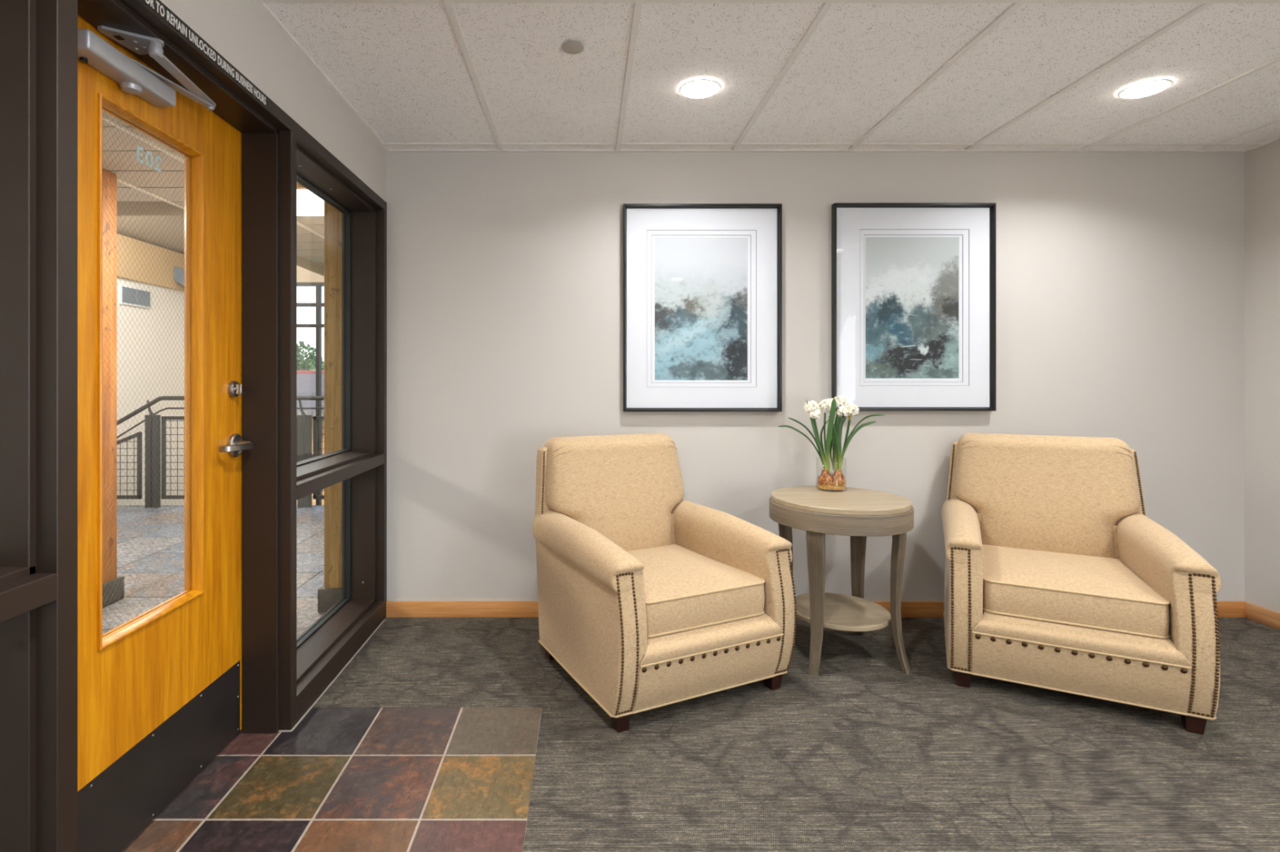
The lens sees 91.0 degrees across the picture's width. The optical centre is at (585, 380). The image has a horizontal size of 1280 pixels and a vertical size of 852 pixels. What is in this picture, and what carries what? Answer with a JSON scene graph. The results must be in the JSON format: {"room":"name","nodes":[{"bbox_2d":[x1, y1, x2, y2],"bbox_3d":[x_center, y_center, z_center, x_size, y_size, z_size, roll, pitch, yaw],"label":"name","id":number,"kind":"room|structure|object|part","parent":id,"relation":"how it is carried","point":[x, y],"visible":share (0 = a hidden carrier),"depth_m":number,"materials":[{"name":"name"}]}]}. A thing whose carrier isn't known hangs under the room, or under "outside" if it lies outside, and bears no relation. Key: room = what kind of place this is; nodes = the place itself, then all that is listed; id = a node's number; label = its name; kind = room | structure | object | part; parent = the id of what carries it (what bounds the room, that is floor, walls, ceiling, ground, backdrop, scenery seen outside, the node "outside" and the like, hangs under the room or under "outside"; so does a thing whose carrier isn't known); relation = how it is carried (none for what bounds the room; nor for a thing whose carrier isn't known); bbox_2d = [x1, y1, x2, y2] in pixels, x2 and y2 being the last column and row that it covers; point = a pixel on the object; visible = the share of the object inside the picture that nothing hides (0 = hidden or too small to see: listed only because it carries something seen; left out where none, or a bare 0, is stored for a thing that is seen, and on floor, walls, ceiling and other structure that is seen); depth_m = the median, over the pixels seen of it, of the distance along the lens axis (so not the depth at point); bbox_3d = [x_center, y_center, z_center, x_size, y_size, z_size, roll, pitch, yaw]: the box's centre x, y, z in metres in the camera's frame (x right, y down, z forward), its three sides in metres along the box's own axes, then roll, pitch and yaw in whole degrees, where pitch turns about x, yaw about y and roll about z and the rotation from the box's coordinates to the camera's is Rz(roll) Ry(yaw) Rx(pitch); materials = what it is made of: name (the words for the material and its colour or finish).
{"room":"waiting room","nodes":[
{"label":"waiting room","id":0,"kind":"room"},
{"bbox_2d":[116,276,184,505],"bbox_3d":[-5.050,1.573,6.125,0.100,5.350,3.750,0,0,0],"label":"wall","id":1,"kind":"structure","parent":0,"point":[179,367],"depth_m":7.20,"materials":[{"name":"paint"}]},
{"bbox_2d":[119,284,151,308],"bbox_3d":[-4.989,-0.922,6.955,0.023,0.210,0.470,0,0,0],"label":"air vent","id":2,"kind":"object","parent":1,"relation":"in","point":[140,293],"visible":0.82,"depth_m":6.93,"materials":[{"name":"grey metal"}]},
{"bbox_2d":[116,233,184,291],"bbox_3d":[-5.030,-1.327,6.125,0.140,0.450,3.750,0,0,0],"label":"wall","id":3,"kind":"structure","parent":0,"point":[167,279],"depth_m":7.10,"materials":[{"name":"beige paint"}]},
{"bbox_2d":[173,266,184,285],"bbox_3d":[-4.855,-1.227,7.710,0.210,0.290,0.300,0,0,0],"label":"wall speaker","id":4,"kind":"object","parent":3,"relation":"attached to","point":[180,276],"visible":0.21,"depth_m":7.56},
{"bbox_2d":[116,201,324,275],"bbox_3d":[-4.455,-1.569,5.625,3.490,0.965,2.750,0,0,0],"label":"trim","id":5,"kind":"structure","parent":3,"relation":"attached to","point":[126,204],"depth_m":4.25,"materials":[{"name":"beige paint"}]},
{"bbox_2d":[116,216,184,254],"bbox_3d":[-3.850,-2.002,6.125,2.500,0.900,3.750,0,0,0],"label":"ceiling","id":6,"kind":"structure","parent":0,"point":[134,219],"depth_m":6.93,"materials":[{"name":"beige paint"}]},
{"bbox_2d":[102,110,324,266],"bbox_3d":[-3.731,-1.222,2.750,4.938,0.100,8.500,0,0,0],"label":"ceiling","id":7,"kind":"structure","parent":0,"point":[126,140],"depth_m":3.60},
{"bbox_2d":[102,115,324,239],"bbox_3d":[-2.433,-1.166,4.375,0.605,0.012,5.250,0,0,0],"label":"trim","id":8,"kind":"structure","parent":7,"relation":"attached to","point":[108,120],"depth_m":3.23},
{"bbox_2d":[296,187,324,215],"bbox_3d":[-1.800,-1.163,4.115,0.620,0.015,0.620,0,0,0],"label":"recessed light","id":9,"kind":"object","parent":7,"relation":"in","point":[311,209],"visible":0.14,"depth_m":4.11,"materials":[{"name":"white"}]},
{"bbox_2d":[160,0,386,201],"bbox_3d":[-1.156,-0.018,0.152,0.212,2.573,6.304,0,0,0],"label":"wall","id":10,"kind":"structure","parent":0,"point":[240,31],"depth_m":2.19,"materials":[{"name":"beige paint"}]},
{"bbox_2d":[77,14,253,851],"bbox_3d":[-1.175,0.176,1.760,0.179,2.120,0.929,0,0,0],"label":"door","id":11,"kind":"structure","parent":10,"relation":"in","point":[160,691],"depth_m":1.81,"materials":[{"name":"brown wood"}]},
{"bbox_3d":[-1.215,1.111,1.753,0.002,0.249,0.902,0,0,0],"label":"kick plate","id":12,"kind":"part","parent":11,"relation":"part of","materials":[{"name":"brown metal"}]},
{"bbox_3d":[-1.163,-0.825,1.771,0.025,0.018,0.297,0,0,10],"label":"closer arm","id":13,"kind":"part","parent":11,"relation":"part of","materials":[{"name":"silver metal"}]},
{"bbox_3d":[-1.175,0.226,2.112,0.042,0.030,0.135,0,0,0],"label":"lever","id":14,"kind":"part","parent":11,"relation":"part of","materials":[{"name":"silver metal"}]},
{"bbox_3d":[-1.190,0.226,2.165,0.050,0.082,0.082,0,0,0],"label":"handle","id":15,"kind":"part","parent":11,"relation":"part of","materials":[{"name":"silver metal"}]},
{"bbox_2d":[0,0,386,851],"bbox_3d":[-1.149,0.157,1.776,0.218,2.183,3.053,0,0,0],"label":"door frame","id":16,"kind":"structure","parent":10,"relation":"attached to","point":[282,683],"depth_m":1.28,"materials":[{"name":"brown metal"}]},
{"bbox_2d":[141,0,267,108],"bbox_3d":[-1.045,-0.911,1.681,0.002,0.034,0.762,0,0,0],"label":"door sign","id":17,"kind":"object","parent":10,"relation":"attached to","point":[156,6],"visible":1,"depth_m":1.72,"materials":[{"name":"black plastic"}]},
{"bbox_2d":[296,172,351,649],"bbox_3d":[-1.234,0.130,2.767,0.044,2.004,0.956,0,0,0],"label":"window","id":18,"kind":"structure","parent":10,"relation":"in","point":[300,180],"depth_m":3.20,"materials":[{"name":"clear glass"}]},
{"bbox_2d":[296,282,324,505],"bbox_3d":[-2.570,0.379,7.020,2.540,2.938,0.064,0,0,0],"label":"window","id":19,"kind":"structure","parent":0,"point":[318,317],"depth_m":6.99,"materials":[{"name":"metal"}]},
{"bbox_2d":[102,505,1279,851],"bbox_3d":[-1.399,1.273,1.600,9.847,0.051,9.300,0,0,0],"label":"floor","id":20,"kind":"structure","parent":0,"point":[863,754],"depth_m":2.06,"materials":[{"name":"carpet"}]},
{"bbox_2d":[102,168,124,607],"bbox_3d":[-2.811,0.038,3.420,0.342,2.420,0.344,0,0,0],"label":"column","id":21,"kind":"structure","parent":20,"relation":"on","point":[105,179],"depth_m":3.50,"materials":[{"name":"brown wood"}]},
{"bbox_2d":[116,265,324,507],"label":"railing","id":22,"kind":"object","parent":20,"relation":"on","point":[307,273],"depth_m":6.13,"materials":[{"name":"black metal"}]},
{"bbox_3d":[-4.699,0.835,6.140,0.709,0.659,0.024,0,0,0],"label":"panel","id":23,"kind":"part","parent":22,"relation":"part of","materials":[{"name":"metal"}]},
{"bbox_3d":[-4.273,0.795,6.140,0.054,0.905,0.040,0,0,0],"label":"post","id":24,"kind":"part","parent":22,"relation":"part of","materials":[{"name":"metal"}]},
{"bbox_3d":[-4.201,0.795,6.140,0.054,0.905,0.040,0,0,0],"label":"post","id":25,"kind":"part","parent":22,"relation":"part of","materials":[{"name":"metal"}]},
{"bbox_3d":[-3.384,0.702,6.140,4.129,1.092,0.044,0,0,0],"label":"railing","id":26,"kind":"part","parent":22,"relation":"part of","materials":[{"name":"grey metal"}]},
{"bbox_3d":[-3.381,0.685,6.140,4.123,0.833,0.018,0,0,0],"label":"rail","id":27,"kind":"part","parent":22,"relation":"part of","materials":[{"name":"metal"}]},
{"bbox_3d":[-3.384,0.545,6.140,4.129,0.778,0.042,0,0,0],"label":"handrail","id":28,"kind":"part","parent":22,"relation":"part of","materials":[{"name":"metal"}]},
{"bbox_3d":[-3.484,0.760,6.140,1.327,0.809,0.024,0,0,0],"label":"panel","id":29,"kind":"part","parent":22,"relation":"part of","materials":[{"name":"metal"}]},
{"bbox_3d":[-2.785,0.795,6.140,0.054,0.905,0.040,0,0,0],"label":"post","id":30,"kind":"part","parent":22,"relation":"part of","materials":[{"name":"metal"}]},
{"bbox_3d":[-2.713,0.795,6.140,0.054,0.905,0.040,0,0,0],"label":"post","id":31,"kind":"part","parent":22,"relation":"part of","materials":[{"name":"metal"}]},
{"bbox_3d":[-2.003,0.760,6.140,1.319,0.809,0.024,0,0,0],"label":"panel","id":32,"kind":"part","parent":22,"relation":"part of","materials":[{"name":"metal"}]},
{"bbox_2d":[296,182,342,612],"bbox_3d":[-1.549,0.038,3.522,0.572,2.420,0.319,0,0,0],"label":"column","id":33,"kind":"structure","parent":20,"relation":"on","point":[331,504],"depth_m":3.38,"materials":[{"name":"brown wood"}]},
{"bbox_2d":[532,432,796,733],"bbox_3d":[0.291,0.758,2.715,0.826,0.979,0.900,0,0,-26],"label":"armchair","id":34,"kind":"object","parent":20,"relation":"on","point":[650,597],"visible":1,"depth_m":2.48,"materials":[{"name":"fabric"}]},
{"bbox_3d":[-0.193,0.470,2.872,0.008,0.284,0.047,0,0,10],"label":"nailhead trim","id":35,"kind":"part","parent":34,"relation":"part of","materials":[{"name":"gold metal"}]},
{"bbox_3d":[-0.147,1.212,2.816,0.060,0.072,0.060,0,0,-25],"label":"leg","id":36,"kind":"part","parent":34,"relation":"part of","materials":[{"name":"brown wood"}]},
{"bbox_3d":[-0.002,0.886,2.545,0.150,0.583,0.824,0,0,-25],"label":"arm","id":37,"kind":"part","parent":34,"relation":"part of","materials":[{"name":"fabric"}]},
{"bbox_3d":[0.143,0.746,3.024,0.795,0.864,0.216,0,0,-25],"label":"frame","id":38,"kind":"part","parent":34,"relation":"part of","materials":[{"name":"fabric"}]},
{"bbox_3d":[0.159,0.558,2.992,0.724,0.579,0.238,0,0,-25],"label":"backrest","id":39,"kind":"part","parent":34,"relation":"part of","materials":[{"name":"fabric"}]},
{"bbox_3d":[0.125,1.212,2.244,0.060,0.072,0.060,0,0,-25],"label":"leg","id":40,"kind":"part","parent":34,"relation":"part of","materials":[{"name":"brown wood"}]},
{"bbox_3d":[0.146,0.924,2.181,0.070,0.497,0.053,0,0,-26],"label":"nailhead trim","id":41,"kind":"part","parent":34,"relation":"part of","materials":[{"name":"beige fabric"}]},
{"bbox_2d":[626,544,764,635],"bbox_3d":[0.325,0.845,2.643,0.564,0.153,0.659,0,0,-25],"label":"seat cushion","id":42,"kind":"object","parent":34,"relation":"on","point":[690,589],"depth_m":2.42,"materials":[{"name":"fabric"}]},
{"bbox_3d":[0.324,1.052,2.645,0.648,0.257,0.744,0,0,-25],"label":"rail","id":43,"kind":"part","parent":34,"relation":"part of","materials":[{"name":"fabric"}]},
{"bbox_3d":[0.608,0.886,2.836,0.150,0.583,0.824,0,0,-25],"label":"arm","id":44,"kind":"part","parent":34,"relation":"part of","materials":[{"name":"fabric"}]},
{"bbox_3d":[0.761,1.212,2.548,0.060,0.072,0.060,0,0,-25],"label":"leg","id":45,"kind":"part","parent":34,"relation":"part of","materials":[{"name":"brown wood"}]},
{"bbox_3d":[0.797,0.924,2.492,0.070,0.497,0.053,0,0,-25],"label":"nailhead trim","id":46,"kind":"part","parent":34,"relation":"part of","materials":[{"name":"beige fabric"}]},
{"bbox_2d":[768,485,913,676],"bbox_3d":[1.160,0.891,2.870,0.610,0.714,0.610,0,0,-3],"label":"side table","id":47,"kind":"object","parent":20,"relation":"on","point":[858,513],"visible":0.93,"depth_m":2.69,"materials":[{"name":"grey wood"}]},
{"bbox_3d":[0.965,0.903,3.046,0.071,0.689,0.080,0,0,42],"label":"leg","id":48,"kind":"part","parent":47,"relation":"part of","materials":[{"name":"grey wood"}]},
{"bbox_3d":[0.984,0.903,2.675,0.080,0.689,0.071,0,0,42],"label":"leg","id":49,"kind":"part","parent":47,"relation":"part of","materials":[{"name":"grey wood"}]},
{"bbox_2d":[794,592,891,631],"bbox_3d":[1.160,1.056,2.870,0.432,0.021,0.432,0,0,-3],"label":"shelf","id":50,"kind":"object","parent":47,"relation":"attached to","point":[842,612],"depth_m":2.81,"materials":[{"name":"grey wood"}]},
{"bbox_3d":[1.336,0.903,3.065,0.080,0.689,0.071,0,0,42],"label":"leg","id":51,"kind":"part","parent":47,"relation":"part of","materials":[{"name":"grey wood"}]},
{"bbox_3d":[1.355,0.903,2.694,0.071,0.689,0.080,0,0,42],"label":"leg","id":52,"kind":"part","parent":47,"relation":"part of","materials":[{"name":"grey wood"}]},
{"bbox_2d":[941,432,1221,734],"bbox_3d":[2.023,0.758,2.711,0.826,0.979,0.900,0,0,29],"label":"armchair","id":53,"kind":"object","parent":20,"relation":"on","point":[1058,576],"visible":1,"depth_m":2.48,"materials":[{"name":"fabric"}]},
{"bbox_3d":[1.866,0.470,3.194,0.047,0.284,0.008,0,0,-26],"label":"nailhead trim","id":54,"kind":"part","parent":53,"relation":"part of","materials":[{"name":"gold metal"}]},
{"bbox_3d":[1.506,0.924,2.514,0.070,0.497,0.053,0,0,29],"label":"nailhead trim","id":55,"kind":"part","parent":53,"relation":"part of","materials":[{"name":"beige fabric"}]},
{"bbox_3d":[1.713,0.886,2.847,0.150,0.583,0.824,0,0,29],"label":"arm","id":56,"kind":"part","parent":53,"relation":"part of","materials":[{"name":"fabric"}]},
{"bbox_3d":[1.545,1.212,2.568,0.060,0.072,0.060,0,0,28],"label":"leg","id":57,"kind":"part","parent":53,"relation":"part of","materials":[{"name":"brown wood"}]},
{"bbox_3d":[2.187,0.746,3.011,0.795,0.864,0.216,0,0,29],"label":"frame","id":58,"kind":"part","parent":53,"relation":"part of","materials":[{"name":"fabric"}]},
{"bbox_3d":[2.170,0.558,2.980,0.724,0.579,0.238,0,0,29],"label":"backrest","id":59,"kind":"part","parent":53,"relation":"part of","materials":[{"name":"fabric"}]},
{"bbox_2d":[982,544,1169,636],"bbox_3d":[1.985,0.845,2.640,0.564,0.153,0.659,0,0,29],"label":"seat cushion","id":60,"kind":"object","parent":53,"relation":"on","point":[1093,591],"depth_m":2.42,"materials":[{"name":"fabric"}]},
{"bbox_3d":[1.986,1.052,2.642,0.648,0.257,0.744,0,0,29],"label":"rail","id":61,"kind":"part","parent":53,"relation":"part of","materials":[{"name":"fabric"}]},
{"bbox_3d":[2.514,0.470,2.842,0.008,0.284,0.047,0,0,-7],"label":"nailhead trim","id":62,"kind":"part","parent":53,"relation":"part of","materials":[{"name":"gold metal"}]},
{"bbox_3d":[2.307,0.886,2.525,0.150,0.583,0.824,0,0,29],"label":"arm","id":63,"kind":"part","parent":53,"relation":"part of","materials":[{"name":"fabric"}]},
{"bbox_3d":[2.164,1.212,2.232,0.060,0.072,0.060,0,0,29],"label":"leg","id":64,"kind":"part","parent":53,"relation":"part of","materials":[{"name":"brown wood"}]},
{"bbox_3d":[2.140,0.924,2.170,0.070,0.497,0.053,0,0,29],"label":"nailhead trim","id":65,"kind":"part","parent":53,"relation":"part of","materials":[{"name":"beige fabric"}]},
{"bbox_2d":[253,0,1279,151],"bbox_3d":[1.212,-1.234,0.132,4.725,0.063,6.464,0,0,0],"label":"ceiling","id":66,"kind":"structure","parent":0,"point":[418,75],"depth_m":2.46,"materials":[{"name":"tile"}]},
{"bbox_2d":[562,41,583,53],"bbox_3d":[-0.044,-1.202,2.270,0.078,0.006,0.078,0,0,0],"label":"sprinkler cover","id":67,"kind":"object","parent":66,"relation":"attached to","point":[571,47],"visible":1,"depth_m":2.26,"materials":[{"name":"metal"}]},
{"bbox_2d":[678,79,721,98],"bbox_3d":[0.474,-1.198,2.594,0.174,0.014,0.174,0,0,0],"label":"recessed light","id":68,"kind":"object","parent":66,"relation":"in","point":[697,88],"visible":1,"depth_m":2.57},
{"bbox_2d":[1117,79,1173,98],"bbox_3d":[2.316,-1.198,2.594,0.174,0.014,0.174,0,0,0],"label":"recessed light","id":69,"kind":"object","parent":66,"relation":"in","point":[1150,87],"visible":1,"depth_m":2.57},
{"bbox_2d":[386,151,1244,601],"bbox_3d":[1.157,-0.018,3.334,4.837,2.573,0.060,0,0,0],"label":"wall","id":70,"kind":"structure","parent":0,"point":[1120,276],"depth_m":3.30,"materials":[{"name":"beige paint"}]},
{"bbox_2d":[622,204,782,411],"bbox_3d":[0.611,-0.377,3.283,0.826,1.083,0.041,0,0,0],"label":"framed print","id":71,"kind":"object","parent":70,"relation":"attached to","point":[702,283],"visible":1,"depth_m":3.29,"materials":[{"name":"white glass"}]},
{"bbox_2d":[386,601,1246,617],"bbox_3d":[1.214,1.206,3.297,4.521,0.083,0.014,0,0,0],"label":"baseboard","id":72,"kind":"structure","parent":70,"relation":"attached to","point":[393,609],"depth_m":3.29,"materials":[{"name":"brown wood"}]},
{"bbox_2d":[831,203,995,410],"bbox_3d":[1.718,-0.381,3.283,0.842,1.083,0.041,0,0,0],"label":"framed print","id":73,"kind":"object","parent":70,"relation":"attached to","point":[913,285],"visible":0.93,"depth_m":3.29,"materials":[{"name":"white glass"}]},
{"bbox_2d":[1244,139,1279,613],"bbox_3d":[3.525,-0.018,0.152,0.100,2.573,6.304,0,0,0],"label":"wall","id":74,"kind":"structure","parent":0,"point":[1262,163],"depth_m":3.22,"materials":[{"name":"beige paint"}]},
{"bbox_2d":[1244,602,1279,630],"bbox_3d":[3.468,1.206,0.145,0.014,0.083,6.290,0,0,0],"label":"baseboard","id":75,"kind":"structure","parent":74,"relation":"attached to","point":[1255,613],"depth_m":3.20,"materials":[{"name":"brown wood"}]},
{"bbox_3d":[1.197,0.456,3.052,0.137,0.156,0.137,0,0,0],"label":"glass vase","id":76,"kind":"object","parent":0,"visible":0},
{"bbox_2d":[817,480,844,490],"bbox_3d":[1.198,0.506,3.052,0.128,0.042,0.127,0,0,0],"label":"gravel","id":77,"kind":"object","parent":76,"relation":"in","point":[835,486],"visible":0.77,"depth_m":3.00,"materials":[{"name":"beige gravel"}]},
{"bbox_2d":[777,398,835,485],"bbox_3d":[1.075,0.300,3.037,0.272,0.424,0.108,0,0,-10],"label":"narcissus","id":78,"kind":"object","parent":77,"relation":"on","point":[814,409],"visible":1,"depth_m":3.03,"materials":[{"name":"green plant"}]},
{"bbox_3d":[1.140,0.316,3.040,0.082,0.261,0.017,0,0,-10],"label":"stem","id":79,"kind":"part","parent":78,"relation":"part of","materials":[{"name":"green plant"}]},
{"bbox_3d":[1.177,0.303,3.064,0.011,0.284,0.029,0,0,-16],"label":"stem","id":80,"kind":"part","parent":78,"relation":"part of","materials":[{"name":"green plant"}]},
{"bbox_3d":[1.164,0.471,3.044,0.077,0.082,0.078,0,0,0],"label":"bulb","id":81,"kind":"part","parent":78,"relation":"part of","materials":[{"name":"brown plant"}]},
{"bbox_2d":[826,398,846,476],"bbox_3d":[1.231,0.301,3.082,0.122,0.422,0.070,0,0,0],"label":"narcissus","id":82,"kind":"object","parent":77,"relation":"on","point":[830,400],"visible":0.38,"depth_m":3.08,"materials":[{"name":"green plant"}]},
{"bbox_3d":[1.214,0.298,3.084,0.026,0.290,0.014,0,0,0],"label":"stem","id":83,"kind":"part","parent":82,"relation":"part of","materials":[{"name":"green plant"}]},
{"bbox_2d":[828,395,884,485],"bbox_3d":[1.324,0.292,3.055,0.302,0.439,0.098,0,0,0],"label":"narcissus","id":84,"kind":"object","parent":77,"relation":"on","point":[845,411],"visible":0.94,"depth_m":3.04,"materials":[{"name":"green plant"}]},
{"bbox_3d":[1.228,0.471,3.047,0.073,0.082,0.070,0,0,43],"label":"bulb","id":85,"kind":"part","parent":84,"relation":"part of","materials":[{"name":"brown plant"}]},
{"bbox_3d":[1.244,0.308,3.058,0.032,0.271,0.021,0,0,0],"label":"stem","id":86,"kind":"part","parent":84,"relation":"part of","materials":[{"name":"green plant"}]},
{"bbox_3d":[1.261,0.319,3.056,0.063,0.252,0.024,0,0,-4],"label":"stem","id":87,"kind":"part","parent":84,"relation":"part of","materials":[{"name":"green plant"}]},
{"label":"outside","id":88,"kind":"structure","parent":0,"visible":0},
{"bbox_2d":[298,361,324,370],"bbox_3d":[-15.000,0.937,49.000,90.000,8.769,80.000,0,0,0],"label":"terrain","id":89,"kind":"structure","parent":88,"point":[299,362],"depth_m":83.32,"materials":[{"name":"green plant"}]},
{"bbox_2d":[296,370,324,505],"bbox_3d":[-6.200,2.568,16.000,10.800,5.620,5.000,0,0,0],"label":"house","id":90,"kind":"structure","parent":89,"relation":"on","point":[312,411],"depth_m":14.65,"materials":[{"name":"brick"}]},
{"bbox_2d":[296,341,324,370],"bbox_3d":[-10.190,1.931,22.006,2.332,6.650,2.389,0,0,0],"label":"tree","id":91,"kind":"object","parent":89,"relation":"on","point":[310,357],"visible":0.09,"depth_m":21.87,"materials":[{"name":"green plant"}]}
]}

